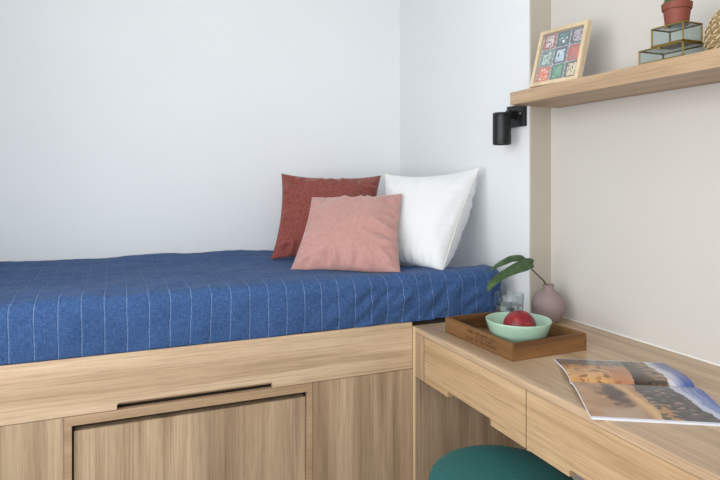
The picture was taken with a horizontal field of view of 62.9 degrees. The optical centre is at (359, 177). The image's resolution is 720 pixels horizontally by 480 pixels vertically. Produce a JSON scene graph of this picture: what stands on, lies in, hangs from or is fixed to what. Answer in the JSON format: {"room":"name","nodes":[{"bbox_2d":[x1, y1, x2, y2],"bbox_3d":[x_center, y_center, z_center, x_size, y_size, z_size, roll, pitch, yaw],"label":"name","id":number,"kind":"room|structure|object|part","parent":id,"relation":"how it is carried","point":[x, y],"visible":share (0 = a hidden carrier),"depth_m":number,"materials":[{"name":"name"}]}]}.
{"room":"bedroom","nodes":[
{"label":"bedroom","id":0,"kind":"room"},
{"bbox_2d":[0,0,399,261],"bbox_3d":[-0.751,-0.050,2.759,2.628,2.600,0.100,0,0,-23],"label":"wall","id":1,"kind":"structure","parent":0,"point":[128,127],"depth_m":2.68,"materials":[{"name":"white paint"}]},
{"bbox_2d":[400,0,529,450],"bbox_3d":[0.502,-0.050,2.662,0.191,2.600,1.048,0,0,-23],"label":"wall","id":2,"kind":"structure","parent":0,"point":[461,61],"depth_m":2.46,"materials":[{"name":"white paint"}]},
{"bbox_2d":[493,105,526,144],"bbox_3d":[0.542,-0.196,2.178,0.108,0.148,0.098,0,0,-23],"label":"wall spotlight","id":3,"kind":"object","parent":2,"relation":"attached to","point":[515,116],"visible":0.98,"depth_m":2.15,"materials":[{"name":"black metal"}]},
{"bbox_3d":[0.560,-0.234,2.187,0.035,0.032,0.024,0,0,-23],"label":"arm","id":4,"kind":"part","parent":3,"relation":"part of","materials":[{"name":"black metal"}]},
{"bbox_3d":[0.584,-0.230,2.196,0.018,0.080,0.098,0,0,-23],"label":"wall plate","id":5,"kind":"part","parent":3,"relation":"part of","materials":[{"name":"black metal"}]},
{"bbox_2d":[530,0,550,451],"bbox_3d":[0.660,-0.050,2.156,0.091,2.600,0.008,0,0,-23],"label":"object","id":6,"kind":"structure","parent":2,"relation":"attached to","point":[540,10],"depth_m":2.15,"materials":[{"name":"beige paint"}]},
{"bbox_2d":[551,0,719,479],"bbox_3d":[1.189,-0.050,1.142,0.100,2.600,2.287,0,0,-23],"label":"wall","id":7,"kind":"structure","parent":0,"point":[635,180],"depth_m":1.80,"materials":[{"name":"grey paint"}]},
{"bbox_2d":[510,48,719,107],"bbox_3d":[0.879,-0.275,1.474,0.213,0.044,1.338,0,0,-23],"label":"wall shelf","id":8,"kind":"object","parent":7,"relation":"attached to","point":[699,68],"visible":1,"depth_m":1.63,"materials":[{"name":"brown wood"}]},
{"bbox_2d":[529,19,592,87],"bbox_3d":[0.648,-0.396,1.906,0.076,0.196,0.192,0,0,-31],"label":"picture frame","id":9,"kind":"object","parent":8,"relation":"on","point":[561,54],"visible":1,"depth_m":1.90,"materials":[{"name":"brown wood"}]},
{"bbox_2d":[638,40,703,64],"bbox_3d":[0.800,-0.317,1.513,0.098,0.038,0.133,0,0,-23],"label":"glass box","id":10,"kind":"object","parent":8,"relation":"on","point":[683,41],"visible":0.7,"depth_m":1.51,"materials":[{"name":"clear glass"}]},
{"bbox_2d":[651,20,702,49],"bbox_3d":[0.798,-0.360,1.490,0.076,0.048,0.094,0,0,-23],"label":"glass box","id":11,"kind":"object","parent":10,"relation":"on","point":[682,21],"visible":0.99,"depth_m":1.48,"materials":[{"name":"clear glass"}]},
{"bbox_2d":[661,0,692,28],"bbox_3d":[0.803,-0.432,1.493,0.072,0.094,0.072,0,0,-23],"label":"potted cactus","id":12,"kind":"object","parent":11,"relation":"on","point":[673,11],"visible":0.99,"depth_m":1.47,"materials":[{"name":"brown ceramic"}]},
{"bbox_2d":[702,9,719,50],"bbox_3d":[0.921,-0.350,1.403,0.181,0.108,0.181,0,0,38],"label":"woven basket","id":13,"kind":"object","parent":8,"relation":"on","point":[711,35],"visible":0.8,"depth_m":1.40,"materials":[{"name":"wicker"}]},
{"bbox_2d":[562,316,719,365],"bbox_3d":[0.939,0.498,1.603,0.004,0.004,1.229,0,0,-23],"label":"trim","id":14,"kind":"structure","parent":7,"relation":"attached to","point":[697,358],"depth_m":1.77,"materials":[{"name":"white"}]},
{"bbox_3d":[-0.133,1.290,1.156,2.528,0.080,3.535,0,0,-23],"label":"floor","id":15,"kind":"structure","parent":0,"visible":0},
{"bbox_2d":[0,318,444,479],"bbox_3d":[-0.624,0.869,2.207,2.231,0.762,1.009,0,0,-23],"label":"bed","id":16,"kind":"object","parent":15,"relation":"on","point":[331,404],"visible":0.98,"depth_m":1.76,"materials":[{"name":"brown wood"}]},
{"bbox_3d":[-1.132,0.918,1.458,0.714,0.544,0.020,0,0,-23],"label":"panel","id":17,"kind":"part","parent":16,"relation":"part of","materials":[{"name":"brown wood"}]},
{"bbox_3d":[-0.483,0.939,1.750,0.660,0.493,0.030,0,0,-23],"label":"drawer","id":18,"kind":"part","parent":16,"relation":"part of","materials":[{"name":"brown wood"}]},
{"bbox_3d":[-0.644,0.567,1.662,1.772,0.156,0.020,0,0,-23],"label":"rail","id":19,"kind":"part","parent":16,"relation":"part of","materials":[{"name":"brown wood"}]},
{"bbox_3d":[0.010,0.918,1.937,0.353,0.544,0.020,0,0,-23],"label":"panel","id":20,"kind":"part","parent":16,"relation":"part of","materials":[{"name":"brown wood"}]},
{"bbox_3d":[-0.668,0.452,2.195,2.105,0.080,0.945,0,0,-23],"label":"mattress","id":21,"kind":"object","parent":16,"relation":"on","visible":0},
{"bbox_2d":[0,250,501,364],"bbox_3d":[-0.639,0.407,2.189,2.172,0.169,1.016,0,0,-23],"label":"bedspread","id":22,"kind":"object","parent":21,"relation":"on","point":[70,308],"visible":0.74,"depth_m":1.83,"materials":[{"name":"blue fabric"}]},
{"bbox_2d":[271,174,380,258],"bbox_3d":[-0.138,0.161,2.612,0.507,0.362,0.233,0,0,-8],"label":"cushion","id":23,"kind":"object","parent":22,"relation":"on","point":[298,192],"visible":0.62,"depth_m":2.57,"materials":[{"name":"red fabric"}]},
{"bbox_2d":[291,194,401,272],"bbox_3d":[-0.043,0.203,2.238,0.403,0.282,0.292,0,0,5],"label":"cushion","id":24,"kind":"object","parent":22,"relation":"on","point":[359,233],"visible":0.99,"depth_m":2.15,"materials":[{"name":"pink fabric"}]},
{"bbox_2d":[385,168,478,269],"bbox_3d":[0.241,0.153,2.364,0.411,0.390,0.310,0,0,33],"label":"pillow","id":25,"kind":"object","parent":22,"relation":"on","point":[434,213],"visible":0.8,"depth_m":2.27,"materials":[{"name":"white fabric"}]},
{"bbox_2d":[428,445,572,479],"bbox_3d":[0.364,1.001,1.510,0.376,0.500,0.376,0,0,-23],"label":"stool","id":26,"kind":"object","parent":15,"relation":"on","point":[477,462],"visible":0.94,"depth_m":1.54,"materials":[{"name":"teal fabric"}]},
{"bbox_2d":[413,318,719,479],"bbox_3d":[0.662,0.875,1.552,0.552,0.750,1.190,0,0,-23],"label":"desk","id":27,"kind":"object","parent":15,"relation":"on","point":[465,394],"visible":0.75,"depth_m":1.51,"materials":[{"name":"brown wood"}]},
{"bbox_3d":[0.395,0.885,2.074,0.460,0.729,0.020,0,0,-23],"label":"panel","id":28,"kind":"part","parent":27,"relation":"part of","materials":[{"name":"brown wood"}]},
{"bbox_3d":[0.318,0.593,1.689,0.020,0.144,0.510,0,0,-23],"label":"drawer","id":29,"kind":"part","parent":27,"relation":"part of","materials":[{"name":"brown wood"}]},
{"bbox_2d":[445,311,586,361],"bbox_3d":[0.467,0.475,1.809,0.275,0.050,0.344,0,0,-23],"label":"wooden tray","id":30,"kind":"object","parent":27,"relation":"on","point":[473,329],"visible":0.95,"depth_m":1.70,"materials":[{"name":"brown wood"}]},
{"bbox_2d":[495,293,523,311],"bbox_3d":[0.490,0.436,1.932,0.093,0.116,0.093,0,0,-23],"label":"drinking glass","id":31,"kind":"object","parent":30,"relation":"on","point":[501,306],"visible":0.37,"depth_m":1.92,"materials":[{"name":"clear glass"}]},
{"bbox_2d":[486,312,551,341],"bbox_3d":[0.466,0.454,1.733,0.189,0.080,0.189,0,0,-23],"label":"bowl","id":32,"kind":"object","parent":30,"relation":"in","point":[494,320],"visible":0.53,"depth_m":1.67,"materials":[{"name":"green ceramic"}]},
{"bbox_2d":[503,310,535,326],"bbox_3d":[0.469,0.437,1.733,0.095,0.088,0.094,0,0,-23],"label":"nectarine","id":33,"kind":"object","parent":32,"relation":"in","point":[520,318],"visible":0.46,"depth_m":1.70,"materials":[{"name":"red food"}]},
{"bbox_2d":[531,283,564,322],"bbox_3d":[0.655,0.434,2.050,0.113,0.131,0.113,0,0,-23],"label":"vase","id":34,"kind":"object","parent":27,"relation":"on","point":[548,302],"visible":0.84,"depth_m":2.01,"materials":[{"name":"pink ceramic"}]},
{"bbox_2d":[487,255,545,291],"bbox_3d":[0.536,0.375,1.977,0.303,0.226,0.073,0,0,-23],"label":"leaf cutting","id":35,"kind":"object","parent":34,"relation":"in","point":[524,264],"visible":0.96,"depth_m":1.96,"materials":[{"name":"green plant"}]},
{"bbox_3d":[0.497,0.288,1.991,0.151,0.052,0.015,0,0,-17],"label":"blade","id":36,"kind":"part","parent":35,"relation":"part of","materials":[{"name":"green plant"}]},
{"bbox_3d":[0.517,0.593,1.213,0.020,0.144,0.514,0,0,-23],"label":"drawer","id":37,"kind":"part","parent":27,"relation":"part of","materials":[{"name":"brown wood"}]},
{"bbox_2d":[554,358,719,425],"bbox_3d":[0.646,0.490,1.400,0.282,0.019,0.404,0,0,8],"label":"magazine","id":38,"kind":"object","parent":27,"relation":"on","point":[651,392],"visible":1,"depth_m":1.33,"materials":[{"name":"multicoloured paper"}]}
]}

